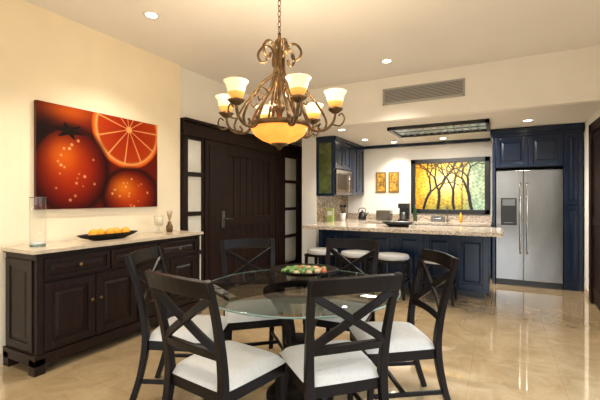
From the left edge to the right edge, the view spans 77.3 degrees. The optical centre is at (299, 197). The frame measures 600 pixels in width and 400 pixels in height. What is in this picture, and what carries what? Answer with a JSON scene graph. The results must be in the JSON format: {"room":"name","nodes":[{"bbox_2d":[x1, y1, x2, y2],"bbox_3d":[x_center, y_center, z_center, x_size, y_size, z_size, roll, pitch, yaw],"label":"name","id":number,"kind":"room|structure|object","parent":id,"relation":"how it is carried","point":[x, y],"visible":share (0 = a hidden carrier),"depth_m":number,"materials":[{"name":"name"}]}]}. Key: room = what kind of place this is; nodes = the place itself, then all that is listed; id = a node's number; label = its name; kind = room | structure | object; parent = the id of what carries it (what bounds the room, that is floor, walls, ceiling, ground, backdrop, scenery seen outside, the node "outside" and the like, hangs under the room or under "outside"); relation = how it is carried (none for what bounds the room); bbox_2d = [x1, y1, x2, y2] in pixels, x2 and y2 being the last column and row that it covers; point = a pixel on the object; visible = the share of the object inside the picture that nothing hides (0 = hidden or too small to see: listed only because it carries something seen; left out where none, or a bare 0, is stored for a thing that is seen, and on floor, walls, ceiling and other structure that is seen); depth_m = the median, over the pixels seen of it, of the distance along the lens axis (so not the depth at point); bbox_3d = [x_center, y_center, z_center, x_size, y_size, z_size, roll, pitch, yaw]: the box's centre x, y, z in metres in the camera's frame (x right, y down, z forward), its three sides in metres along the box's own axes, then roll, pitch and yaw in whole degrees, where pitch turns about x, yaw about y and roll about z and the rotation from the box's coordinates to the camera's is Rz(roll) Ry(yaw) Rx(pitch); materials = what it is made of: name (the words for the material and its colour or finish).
{"room":"dining room","nodes":[
{"label":"dining room","id":0,"kind":"room"},
{"bbox_2d":[0,0,301,353],"bbox_3d":[-1.926,-0.165,4.195,0.200,3.030,9.600,0,0,28],"label":"wall","id":1,"kind":"structure","parent":0,"point":[47,56],"depth_m":3.59,"materials":[{"name":"beige paint"}]},
{"bbox_2d":[0,353,2,364],"bbox_3d":[-2.798,1.305,2.326,0.015,0.090,5.480,0,0,28],"label":"baseboard","id":2,"kind":"structure","parent":1,"relation":"attached to","point":[1,354],"depth_m":3.03,"materials":[{"name":"beige stone"}]},
{"bbox_2d":[34,100,156,209],"bbox_3d":[-1.990,-0.375,3.822,0.036,0.950,1.300,0,0,28],"label":"painting","id":3,"kind":"object","parent":1,"relation":"attached to","point":[83,158],"visible":1,"depth_m":3.67,"materials":[{"name":"orange fabric"}]},
{"bbox_2d":[187,136,203,279],"bbox_3d":[-1.399,0.275,4.968,0.045,2.150,0.340,0,0,28],"label":"window","id":4,"kind":"structure","parent":1,"relation":"in","point":[195,146],"depth_m":5.01,"materials":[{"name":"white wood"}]},
{"bbox_2d":[180,117,301,292],"bbox_3d":[-0.722,0.165,6.183,0.120,2.370,3.260,0,0,28],"label":"trim","id":5,"kind":"structure","parent":1,"relation":"attached to","point":[212,135],"depth_m":5.26,"materials":[{"name":"brown wood"}]},
{"bbox_2d":[220,142,274,290],"bbox_3d":[-0.786,0.270,6.036,0.124,2.140,1.510,0,0,28],"label":"door","id":6,"kind":"structure","parent":1,"relation":"in","point":[247,175],"depth_m":5.99,"materials":[{"name":"brown wood"}]},
{"bbox_2d":[285,155,297,263],"bbox_3d":[-0.185,0.275,7.251,0.045,2.150,0.530,0,0,28],"label":"window","id":7,"kind":"structure","parent":1,"relation":"in","point":[291,163],"depth_m":7.29,"materials":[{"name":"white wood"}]},
{"bbox_2d":[0,276,599,399],"bbox_3d":[0.215,1.400,3.057,5.050,0.100,10.000,0,0,28],"label":"floor","id":8,"kind":"structure","parent":0,"point":[514,342],"depth_m":3.17,"materials":[{"name":"tile"}]},
{"bbox_2d":[1,230,203,377],"bbox_3d":[-1.770,0.873,3.710,0.490,0.955,1.820,0,0,28],"label":"sideboard","id":9,"kind":"object","parent":8,"relation":"on","point":[69,297],"visible":0.77,"depth_m":3.12,"materials":[{"name":"brown wood"}]},
{"bbox_2d":[29,197,46,246],"bbox_3d":[-2.142,0.193,3.064,0.118,0.402,0.118,0,0,28],"label":"vase","id":10,"kind":"object","parent":9,"relation":"on","point":[36,243],"visible":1,"depth_m":3.02,"materials":[{"name":"clear glass"}]},
{"bbox_2d":[77,227,136,240],"bbox_3d":[-1.837,0.342,3.616,0.197,0.104,0.634,0,0,28],"label":"fruit tray","id":11,"kind":"object","parent":9,"relation":"on","point":[115,233],"visible":1,"depth_m":3.54,"materials":[{"name":"orange food"}]},
{"bbox_2d":[155,216,163,233],"bbox_3d":[-1.573,0.294,4.177,0.100,0.200,0.100,0,0,28],"label":"candle holder","id":12,"kind":"object","parent":9,"relation":"on","point":[158,220],"visible":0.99,"depth_m":4.15,"materials":[{"name":"clear glass"}]},
{"bbox_2d":[166,210,172,231],"bbox_3d":[-1.523,0.269,4.378,0.080,0.250,0.080,0,0,28],"label":"arrangement","id":13,"kind":"object","parent":9,"relation":"on","point":[169,228],"visible":1,"depth_m":4.36,"materials":[{"name":"brown plant"}]},
{"bbox_2d":[124,246,227,399],"bbox_3d":[-0.831,0.857,2.604,0.604,0.995,0.480,0,0,3],"label":"dining chair","id":14,"kind":"object","parent":8,"relation":"on","point":[153,341],"visible":0.55,"depth_m":2.42,"materials":[{"name":"brown wood"}]},
{"bbox_2d":[144,269,285,399],"bbox_3d":[-0.436,0.857,1.984,0.480,0.995,0.604,0,0,35],"label":"dining chair","id":15,"kind":"object","parent":8,"relation":"on","point":[220,369],"visible":1,"depth_m":1.86,"materials":[{"name":"brown wood"}]},
{"bbox_2d":[220,238,285,350],"bbox_3d":[-0.393,0.857,3.080,0.480,0.995,0.604,0,0,-16],"label":"dining chair","id":16,"kind":"object","parent":8,"relation":"on","point":[235,321],"visible":0.56,"depth_m":3.20,"materials":[{"name":"brown wood"}]},
{"bbox_2d":[202,269,400,399],"bbox_3d":[0.000,0.979,2.550,1.325,0.757,1.325,0,0,-8],"label":"dining table","id":17,"kind":"object","parent":8,"relation":"on","point":[287,308],"visible":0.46,"depth_m":2.43,"materials":[{"name":"clear glass"}]},
{"bbox_2d":[270,263,338,277],"bbox_3d":[0.032,0.560,2.882,0.530,0.077,0.424,0,0,0],"label":"decorative bowl","id":18,"kind":"object","parent":17,"relation":"on","point":[300,270],"visible":1,"depth_m":2.83,"materials":[{"name":"brown wood"}]},
{"bbox_2d":[303,247,338,287],"bbox_3d":[0.340,1.057,5.709,0.478,0.590,0.430,0,0,28],"label":"counter stool","id":19,"kind":"object","parent":8,"relation":"on","point":[318,252],"visible":0.49,"depth_m":5.59,"materials":[{"name":"white fabric"}]},
{"bbox_2d":[279,272,402,399],"bbox_3d":[0.189,0.857,2.008,0.480,0.995,0.604,0,0,-17],"label":"dining chair","id":20,"kind":"object","parent":8,"relation":"on","point":[322,367],"visible":0.98,"depth_m":1.83,"materials":[{"name":"brown wood"}]},
{"bbox_2d":[302,238,379,340],"bbox_3d":[0.352,0.857,3.054,0.480,0.995,0.604,0,0,25],"label":"dining chair","id":21,"kind":"object","parent":8,"relation":"on","point":[328,323],"visible":0.37,"depth_m":3.21,"materials":[{"name":"brown wood"}]},
{"bbox_2d":[338,250,373,295],"bbox_3d":[0.826,1.057,5.450,0.478,0.590,0.430,0,0,28],"label":"counter stool","id":22,"kind":"object","parent":8,"relation":"on","point":[353,255],"visible":0.51,"depth_m":5.31,"materials":[{"name":"white fabric"}]},
{"bbox_2d":[378,252,410,300],"bbox_3d":[1.276,1.057,5.211,0.478,0.590,0.430,0,0,28],"label":"counter stool","id":23,"kind":"object","parent":8,"relation":"on","point":[384,257],"visible":0.73,"depth_m":5.06,"materials":[{"name":"white fabric"}]},
{"bbox_2d":[302,222,503,297],"bbox_3d":[1.481,0.889,5.651,2.790,0.922,0.930,0,0,28],"label":"kitchen island","id":24,"kind":"object","parent":8,"relation":"on","point":[471,245],"depth_m":5.28,"materials":[{"name":"blue wood"}]},
{"bbox_2d":[349,248,459,399],"bbox_3d":[0.664,0.857,2.461,0.604,0.995,0.480,0,0,-7],"label":"dining chair","id":25,"kind":"object","parent":8,"relation":"on","point":[409,345],"visible":0.88,"depth_m":2.30,"materials":[{"name":"brown wood"}]},
{"bbox_2d":[320,213,491,277],"bbox_3d":[1.911,0.835,6.775,2.746,1.030,1.438,0,0,28],"label":"kitchen counter","id":26,"kind":"object","parent":8,"relation":"on","point":[422,219],"visible":0.09,"depth_m":6.94,"materials":[{"name":"beige stone"}]},
{"bbox_2d":[327,208,333,221],"bbox_3d":[0.556,0.309,6.839,0.120,0.250,0.062,0,0,28],"label":"cereal box","id":27,"kind":"object","parent":26,"relation":"on","point":[330,211],"visible":1,"depth_m":6.81,"materials":[{"name":"green cardboard"}]},
{"bbox_2d":[339,205,345,220],"bbox_3d":[0.825,0.281,7.207,0.130,0.305,0.123,0,0,28],"label":"jar","id":28,"kind":"object","parent":26,"relation":"on","point":[342,214],"visible":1,"depth_m":7.17,"materials":[{"name":"white ceramic"}]},
{"bbox_2d":[358,208,368,219],"bbox_3d":[1.249,0.314,7.482,0.170,0.240,0.196,0,0,-25],"label":"kettle","id":29,"kind":"object","parent":26,"relation":"on","point":[362,215],"visible":1,"depth_m":7.44,"materials":[{"name":"black metal"}]},
{"bbox_2d":[376,210,392,219],"bbox_3d":[1.672,0.338,7.379,0.305,0.192,0.180,0,0,28],"label":"toaster","id":30,"kind":"object","parent":26,"relation":"on","point":[380,214],"visible":0.98,"depth_m":7.31,"materials":[{"name":"metal"}]},
{"bbox_2d":[382,221,413,226],"bbox_3d":[1.475,0.391,5.649,0.480,0.072,0.400,0,0,28],"label":"serving bowl","id":31,"kind":"object","parent":26,"relation":"on","point":[389,223],"visible":0.99,"depth_m":5.52,"materials":[{"name":"black ceramic"}]},
{"bbox_2d":[398,203,409,220],"bbox_3d":[1.996,0.269,7.204,0.180,0.330,0.205,0,0,28],"label":"coffee maker","id":32,"kind":"object","parent":26,"relation":"on","point":[404,208],"visible":1,"depth_m":7.15,"materials":[{"name":"black plastic"}]},
{"bbox_2d":[413,205,416,220],"bbox_3d":[2.197,0.284,7.156,0.074,0.300,0.074,0,0,28],"label":"wine bottle","id":33,"kind":"object","parent":26,"relation":"on","point":[415,209],"visible":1,"depth_m":7.13,"materials":[{"name":"green glass"}]},
{"bbox_2d":[431,216,444,221],"bbox_3d":[2.538,0.384,6.904,0.220,0.100,0.185,0,0,28],"label":"bread box","id":34,"kind":"object","parent":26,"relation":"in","point":[433,218],"visible":1,"depth_m":6.84,"materials":[{"name":"silver metal"}]},
{"bbox_2d":[459,212,462,221],"bbox_3d":[2.927,0.349,6.825,0.060,0.170,0.060,0,0,28],"label":"soap bottle","id":35,"kind":"object","parent":26,"relation":"on","point":[460,215],"visible":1,"depth_m":6.81,"materials":[{"name":"plastic"}]},
{"bbox_2d":[417,261,456,306],"bbox_3d":[1.806,1.057,4.929,0.478,0.590,0.430,0,0,28],"label":"counter stool","id":36,"kind":"object","parent":8,"relation":"on","point":[428,264],"visible":0.32,"depth_m":4.83,"materials":[{"name":"brown wood"}]},
{"bbox_2d":[496,169,562,289],"bbox_3d":[3.631,0.460,6.004,0.865,1.780,0.828,0,0,28],"label":"refrigerator","id":37,"kind":"object","parent":8,"relation":"on","point":[529,203],"depth_m":5.68,"materials":[{"name":"silver metal"}]},
{"bbox_2d":[490,122,584,291],"bbox_3d":[3.746,0.138,6.044,1.200,2.424,0.990,0,0,28],"label":"cabinet","id":38,"kind":"object","parent":8,"relation":"on","point":[559,146],"visible":0.98,"depth_m":5.50,"materials":[{"name":"blue wood"}]},
{"bbox_2d":[24,0,599,97],"bbox_3d":[-0.374,-1.730,1.949,5.050,0.100,7.490,0,0,28],"label":"ceiling","id":39,"kind":"structure","parent":0,"point":[341,42],"depth_m":3.76,"materials":[{"name":"paint"}]},
{"bbox_2d":[142,11,159,19],"bbox_3d":[-1.363,-1.677,3.443,0.154,0.006,0.154,0,0,28],"label":"recessed light","id":40,"kind":"object","parent":39,"relation":"in","point":[148,14],"visible":1,"depth_m":3.44,"materials":[{"name":"white"}]},
{"bbox_2d":[215,0,346,149],"bbox_3d":[-0.140,-1.003,2.550,0.875,1.350,0.895,0,0,28],"label":"chandelier","id":41,"kind":"object","parent":39,"relation":"hanging from","point":[279,131],"visible":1,"depth_m":2.46,"materials":[{"name":"gold metal"}]},
{"bbox_2d":[380,59,392,63],"bbox_3d":[1.064,-1.677,4.599,0.154,0.006,0.154,0,0,28],"label":"recessed light","id":42,"kind":"object","parent":39,"relation":"in","point":[384,61],"visible":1,"depth_m":4.61,"materials":[{"name":"white"}]},
{"bbox_2d":[256,45,599,128],"bbox_3d":[1.348,-1.380,5.218,4.680,0.600,0.100,0,0,28],"label":"soffit","id":43,"kind":"structure","parent":39,"relation":"attached to","point":[567,77],"depth_m":4.64,"materials":[{"name":"beige paint"}]},
{"bbox_2d":[383,78,464,105],"bbox_3d":[1.626,-1.407,5.002,1.055,0.225,0.020,0,0,28],"label":"air vent","id":44,"kind":"object","parent":43,"relation":"in","point":[455,87],"visible":1,"depth_m":4.98,"materials":[{"name":"grey metal"}]},
{"bbox_2d":[302,137,346,263],"bbox_3d":[0.535,0.135,7.417,0.280,2.430,1.600,0,0,28],"label":"wall","id":45,"kind":"structure","parent":0,"point":[310,237],"depth_m":6.71,"materials":[{"name":"white paint"}]},
{"bbox_2d":[317,196,347,221],"bbox_3d":[0.662,0.194,7.344,0.010,0.478,1.550,0,0,28],"label":"mosaic","id":46,"kind":"object","parent":45,"relation":"attached to","point":[323,202],"visible":0.71,"depth_m":7.19},
{"bbox_2d":[316,136,364,195],"bbox_3d":[0.826,-0.555,7.260,0.378,1.040,1.596,0,0,28],"label":"upper cabinet","id":47,"kind":"object","parent":45,"relation":"attached to","point":[332,152],"visible":0.95,"depth_m":6.63,"materials":[{"name":"blue paint"}]},
{"bbox_2d":[334,169,351,194],"bbox_3d":[0.676,-0.278,6.928,0.389,0.455,0.760,0,0,28],"label":"microwave oven","id":48,"kind":"object","parent":47,"relation":"in","point":[342,179],"visible":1,"depth_m":6.77,"materials":[{"name":"silver metal"}]},
{"bbox_2d":[348,141,491,215],"bbox_3d":[2.516,-0.165,7.383,5.050,3.030,0.200,0,0,28],"label":"wall","id":49,"kind":"structure","parent":0,"point":[397,159],"depth_m":7.55,"materials":[{"name":"white paint"}]},
{"bbox_2d":[376,172,385,192],"bbox_3d":[1.667,-0.320,7.704,0.210,0.420,0.026,0,0,28],"label":"framed print","id":50,"kind":"object","parent":49,"relation":"attached to","point":[380,176],"visible":1,"depth_m":7.69,"materials":[{"name":"brown"}]},
{"bbox_2d":[389,172,398,192],"bbox_3d":[1.897,-0.320,7.582,0.210,0.420,0.026,0,0,28],"label":"framed print","id":51,"kind":"object","parent":49,"relation":"attached to","point":[393,176],"visible":1,"depth_m":7.57,"materials":[{"name":"brown"}]},
{"bbox_2d":[365,138,490,148],"bbox_3d":[2.397,-1.048,7.298,2.340,0.057,0.057,0,0,28],"label":"trim","id":52,"kind":"structure","parent":49,"relation":"attached to","point":[482,139],"depth_m":7.21,"materials":[{"name":"blue paint"}]},
{"bbox_2d":[411,156,489,214],"bbox_3d":[2.808,-0.225,7.081,1.230,0.890,0.001,0,0,28],"label":"window","id":53,"kind":"structure","parent":49,"relation":"in","point":[458,185],"depth_m":7.06,"materials":[{"name":"yellow glass"}]},
{"bbox_2d":[292,102,599,146],"bbox_3d":[1.913,-1.130,6.282,4.680,0.100,2.310,0,0,28],"label":"ceiling","id":54,"kind":"structure","parent":0,"point":[377,134],"depth_m":5.36,"materials":[{"name":"beige paint"}]},
{"bbox_2d":[387,118,490,137],"bbox_3d":[2.140,-1.055,5.771,1.400,0.050,0.800,0,0,28],"label":"ceiling light panel","id":55,"kind":"object","parent":54,"relation":"attached to","point":[479,125],"depth_m":5.72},
{"bbox_2d":[583,110,599,290],"bbox_3d":[2.356,-0.165,1.918,0.200,3.030,9.600,0,0,28],"label":"wall","id":56,"kind":"structure","parent":0,"point":[596,115],"depth_m":5.26,"materials":[{"name":"white paint"}]},
{"bbox_2d":[584,287,588,297],"bbox_3d":[3.938,1.305,5.121,0.015,0.090,0.460,0,0,28],"label":"baseboard","id":57,"kind":"structure","parent":56,"relation":"attached to","point":[586,291],"depth_m":5.19,"materials":[{"name":"beige stone"}]},
{"bbox_2d":[589,117,599,309],"bbox_3d":[3.442,0.200,4.229,0.048,2.300,1.500,0,0,28],"label":"door","id":58,"kind":"structure","parent":56,"relation":"in","point":[594,127],"depth_m":4.73,"materials":[{"name":"brown wood"}]}
]}

